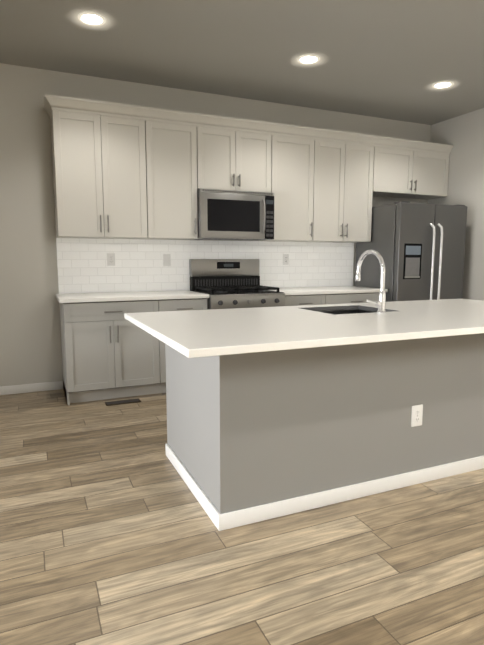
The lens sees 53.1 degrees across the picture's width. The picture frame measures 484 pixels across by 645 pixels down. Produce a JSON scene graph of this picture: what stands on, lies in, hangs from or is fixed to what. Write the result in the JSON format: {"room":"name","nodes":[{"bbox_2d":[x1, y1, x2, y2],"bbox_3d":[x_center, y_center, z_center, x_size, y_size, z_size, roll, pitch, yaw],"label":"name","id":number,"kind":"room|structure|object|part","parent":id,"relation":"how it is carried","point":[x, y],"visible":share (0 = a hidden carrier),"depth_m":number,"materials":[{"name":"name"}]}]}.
{"room":"kitchen","nodes":[
{"label":"kitchen","id":0,"kind":"room"},
{"bbox_2d":[0,63,430,386],"bbox_3d":[-1.181,-0.840,4.789,7.940,2.910,0.120,-3,8,-23],"label":"wall","id":1,"kind":"structure","parent":0,"point":[30,343],"depth_m":4.45,"materials":[{"name":"grey paint"}]},
{"bbox_2d":[0,381,62,394],"bbox_3d":[-3.204,0.685,4.025,3.225,0.082,0.014,-3,8,-23],"label":"baseboard","id":2,"kind":"structure","parent":1,"relation":"attached to","point":[29,388],"depth_m":4.55,"materials":[{"name":"white wood"}]},
{"bbox_2d":[48,94,155,238],"bbox_3d":[-1.272,-1.358,4.432,0.845,1.150,0.327,-3,8,-23],"label":"upper cabinet","id":3,"kind":"object","parent":1,"relation":"attached to","point":[124,171],"depth_m":4.28,"materials":[{"name":"white paint"}]},
{"bbox_2d":[152,107,207,239],"bbox_3d":[-0.715,-1.390,4.673,0.610,1.150,0.327,-3,8,-23],"label":"upper cabinet","id":4,"kind":"object","parent":1,"relation":"attached to","point":[179,134],"depth_m":4.55,"materials":[{"name":"white paint"}]},
{"bbox_2d":[56,238,353,293],"bbox_3d":[-0.191,-0.464,5.201,3.343,0.818,0.010,-3,8,-23],"label":"tile backsplash","id":5,"kind":"structure","parent":1,"relation":"attached to","point":[82,267],"depth_m":4.97,"materials":[{"name":"white tile"}]},
{"bbox_2d":[107,253,114,265],"bbox_3d":[-1.270,-0.611,4.697,0.075,0.118,0.009,-3,8,-23],"label":"outlet","id":6,"kind":"object","parent":5,"relation":"attached to","point":[110,259],"visible":1,"depth_m":4.69,"materials":[{"name":"plastic"}]},
{"bbox_2d":[163,254,170,265],"bbox_3d":[-0.761,-0.635,4.917,0.075,0.118,0.011,-3,8,-23],"label":"light switch","id":7,"kind":"object","parent":5,"relation":"attached to","point":[166,259],"visible":1,"depth_m":4.92,"materials":[{"name":"plastic"}]},
{"bbox_2d":[283,254,288,264],"bbox_3d":[0.494,-0.711,5.460,0.075,0.118,0.009,-3,8,-23],"label":"outlet","id":8,"kind":"object","parent":5,"relation":"attached to","point":[285,259],"visible":1,"depth_m":5.46,"materials":[{"name":"plastic"}]},
{"bbox_2d":[196,178,279,240],"bbox_3d":[-0.100,-1.111,4.905,0.785,0.528,0.441,-3,8,-23],"label":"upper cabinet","id":9,"kind":"object","parent":1,"relation":"attached to","point":[250,211],"depth_m":4.76,"materials":[{"name":"white paint"}]},
{"bbox_2d":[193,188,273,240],"bbox_3d":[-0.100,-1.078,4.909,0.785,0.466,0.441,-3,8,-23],"label":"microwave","id":10,"kind":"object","parent":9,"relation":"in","point":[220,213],"depth_m":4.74,"materials":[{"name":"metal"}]},
{"bbox_2d":[204,114,275,181],"bbox_3d":[-0.127,-1.658,4.896,0.793,0.675,0.327,-3,8,-23],"label":"upper cabinet","id":11,"kind":"object","parent":1,"relation":"attached to","point":[235,149],"depth_m":4.75,"materials":[{"name":"white paint"}]},
{"bbox_2d":[272,123,319,241],"bbox_3d":[0.467,-1.456,5.184,0.622,1.150,0.327,-3,8,-23],"label":"upper cabinet","id":12,"kind":"object","parent":1,"relation":"attached to","point":[295,149],"depth_m":5.07,"materials":[{"name":"white paint"}]},
{"bbox_2d":[320,130,375,242],"bbox_3d":[1.025,-1.488,5.425,0.835,1.150,0.327,-3,8,-23],"label":"upper cabinet","id":13,"kind":"object","parent":1,"relation":"attached to","point":[347,159],"depth_m":5.30,"materials":[{"name":"white paint"}]},
{"bbox_2d":[376,136,451,198],"bbox_3d":[1.921,-1.816,5.776,1.121,0.590,0.327,-3,8,-23],"label":"upper cabinet","id":14,"kind":"object","parent":1,"relation":"attached to","point":[405,168],"depth_m":5.63,"materials":[{"name":"white paint"}]},
{"bbox_3d":[0.375,-1.966,5.049,4.516,0.105,0.377,-3,8,-23],"label":"crown moulding","id":15,"kind":"part","parent":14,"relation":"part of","materials":[{"name":"white paint"}]},
{"bbox_2d":[0,389,483,644],"bbox_3d":[0.481,1.136,1.201,7.940,0.080,8.440,-3,8,-23],"label":"floor","id":16,"kind":"structure","parent":0,"point":[110,534],"depth_m":2.05,"materials":[{"name":"brown wood"}]},
{"bbox_2d":[59,298,166,404],"bbox_3d":[-1.209,0.217,4.516,0.863,0.885,0.595,-3,8,-23],"label":"base cabinet","id":17,"kind":"object","parent":16,"relation":"on","point":[109,351],"depth_m":4.23,"materials":[{"name":"grey paint"}]},
{"bbox_2d":[55,290,208,301],"bbox_3d":[-1.025,-0.247,4.508,1.302,0.034,0.632,-3,8,-23],"label":"countertop","id":18,"kind":"structure","parent":17,"relation":"on","point":[151,296],"depth_m":4.32,"materials":[{"name":"white stone"}]},
{"bbox_2d":[105,398,140,405],"bbox_3d":[-1.041,0.696,4.237,0.300,0.005,0.110,-3,8,-23],"label":"floor vent","id":19,"kind":"object","parent":16,"relation":"in","point":[122,402],"visible":1,"depth_m":4.22,"materials":[{"name":"metal"}]},
{"bbox_2d":[167,298,206,310],"bbox_3d":[-0.681,0.187,4.745,0.525,0.885,0.595,-3,8,-23],"label":"base cabinet","id":20,"kind":"object","parent":16,"relation":"on","point":[173,304],"depth_m":4.45,"materials":[{"name":"grey paint"}]},
{"bbox_2d":[189,259,284,309],"bbox_3d":[-0.049,-0.018,4.919,0.775,1.244,0.711,-3,8,-23],"label":"range","id":21,"kind":"object","parent":16,"relation":"on","point":[228,283],"visible":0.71,"depth_m":4.98,"materials":[{"name":"metal"}]},
{"bbox_2d":[285,294,330,305],"bbox_3d":[0.545,0.118,5.274,0.566,0.885,0.595,-3,8,-23],"label":"base cabinet","id":22,"kind":"object","parent":16,"relation":"on","point":[290,299],"depth_m":4.95,"materials":[{"name":"grey paint"}]},
{"bbox_2d":[270,286,386,293],"bbox_3d":[0.882,-0.354,5.332,1.283,0.034,0.632,-3,8,-23],"label":"countertop","id":23,"kind":"structure","parent":22,"relation":"on","point":[340,289],"depth_m":5.21,"materials":[{"name":"white stone"}]},
{"bbox_2d":[162,333,483,530],"bbox_3d":[0.836,0.397,3.123,2.498,0.887,1.015,-3,8,-23],"label":"kitchen island","id":24,"kind":"object","parent":16,"relation":"on","point":[275,412],"depth_m":2.46,"materials":[{"name":"grey paint"}]},
{"bbox_2d":[124,299,483,356],"bbox_3d":[0.809,-0.035,2.875,2.750,0.032,1.290,-3,8,-23],"label":"island countertop","id":25,"kind":"structure","parent":24,"relation":"on","point":[212,332],"depth_m":2.37,"materials":[{"name":"white stone"}]},
{"bbox_2d":[320,305,371,312],"bbox_3d":[0.685,0.049,3.162,0.544,0.233,0.484,-3,8,-23],"label":"sink","id":26,"kind":"object","parent":25,"relation":"in","point":[357,310],"depth_m":3.39,"materials":[{"name":"grey metal"}]},
{"bbox_2d":[355,249,391,312],"bbox_3d":[0.747,-0.256,2.968,0.157,0.382,0.291,-3,8,-23],"label":"faucet","id":27,"kind":"object","parent":25,"relation":"on","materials":[{"name":"silver metal"}]},
{"bbox_3d":[0.847,0.802,3.150,2.498,0.078,0.959,-3,8,-23],"label":"baseboard","id":28,"kind":"part","parent":24,"relation":"part of","materials":[{"name":"white wood"}]},
{"bbox_2d":[411,404,422,426],"bbox_3d":[0.957,0.509,2.643,0.075,0.118,0.009,-3,8,-23],"label":"outlet","id":29,"kind":"object","parent":24,"relation":"attached to","point":[416,409],"depth_m":2.64,"materials":[{"name":"plastic"}]},
{"bbox_2d":[331,294,378,303],"bbox_3d":[1.074,0.088,5.503,0.824,0.885,0.595,-3,8,-23],"label":"base cabinet","id":30,"kind":"object","parent":16,"relation":"on","point":[335,298],"depth_m":5.18,"materials":[{"name":"grey paint"}]},
{"bbox_2d":[355,201,466,301],"bbox_3d":[1.968,-0.420,5.673,0.960,1.848,0.809,-3,8,-23],"label":"refrigerator","id":31,"kind":"object","parent":16,"relation":"on","point":[419,248],"visible":0.62,"depth_m":5.30,"materials":[{"name":"metal"}]},
{"bbox_2d":[0,0,483,124],"bbox_3d":[0.481,-1.839,0.813,7.940,0.100,8.440,-3,8,-23],"label":"ceiling","id":32,"kind":"structure","parent":0,"point":[392,59],"depth_m":3.86,"materials":[{"name":"grey paint"}]},
{"bbox_2d":[78,12,105,25],"bbox_3d":[-1.049,-2.118,3.382,0.400,0.011,0.400,-3,8,-23],"label":"recessed light","id":33,"kind":"object","parent":32,"relation":"in","point":[92,18],"visible":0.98,"depth_m":3.36,"materials":[{"name":"white"}]},
{"bbox_2d":[297,54,319,63],"bbox_3d":[0.559,-2.207,4.066,0.400,0.011,0.400,-3,8,-23],"label":"recessed light","id":34,"kind":"object","parent":32,"relation":"in","point":[308,59],"visible":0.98,"depth_m":4.05,"materials":[{"name":"white"}]},
{"bbox_2d":[432,81,453,88],"bbox_3d":[1.935,-2.284,4.661,0.400,0.011,0.400,-3,8,-23],"label":"recessed light","id":35,"kind":"object","parent":32,"relation":"in","point":[442,84],"visible":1,"depth_m":4.64,"materials":[{"name":"white"}]},
{"bbox_2d":[427,108,483,300],"bbox_3d":[4.089,-0.541,2.502,0.120,2.910,8.320,-3,8,-23],"label":"wall","id":36,"kind":"structure","parent":0,"point":[463,134],"depth_m":5.61,"materials":[{"name":"grey paint"}]}
]}

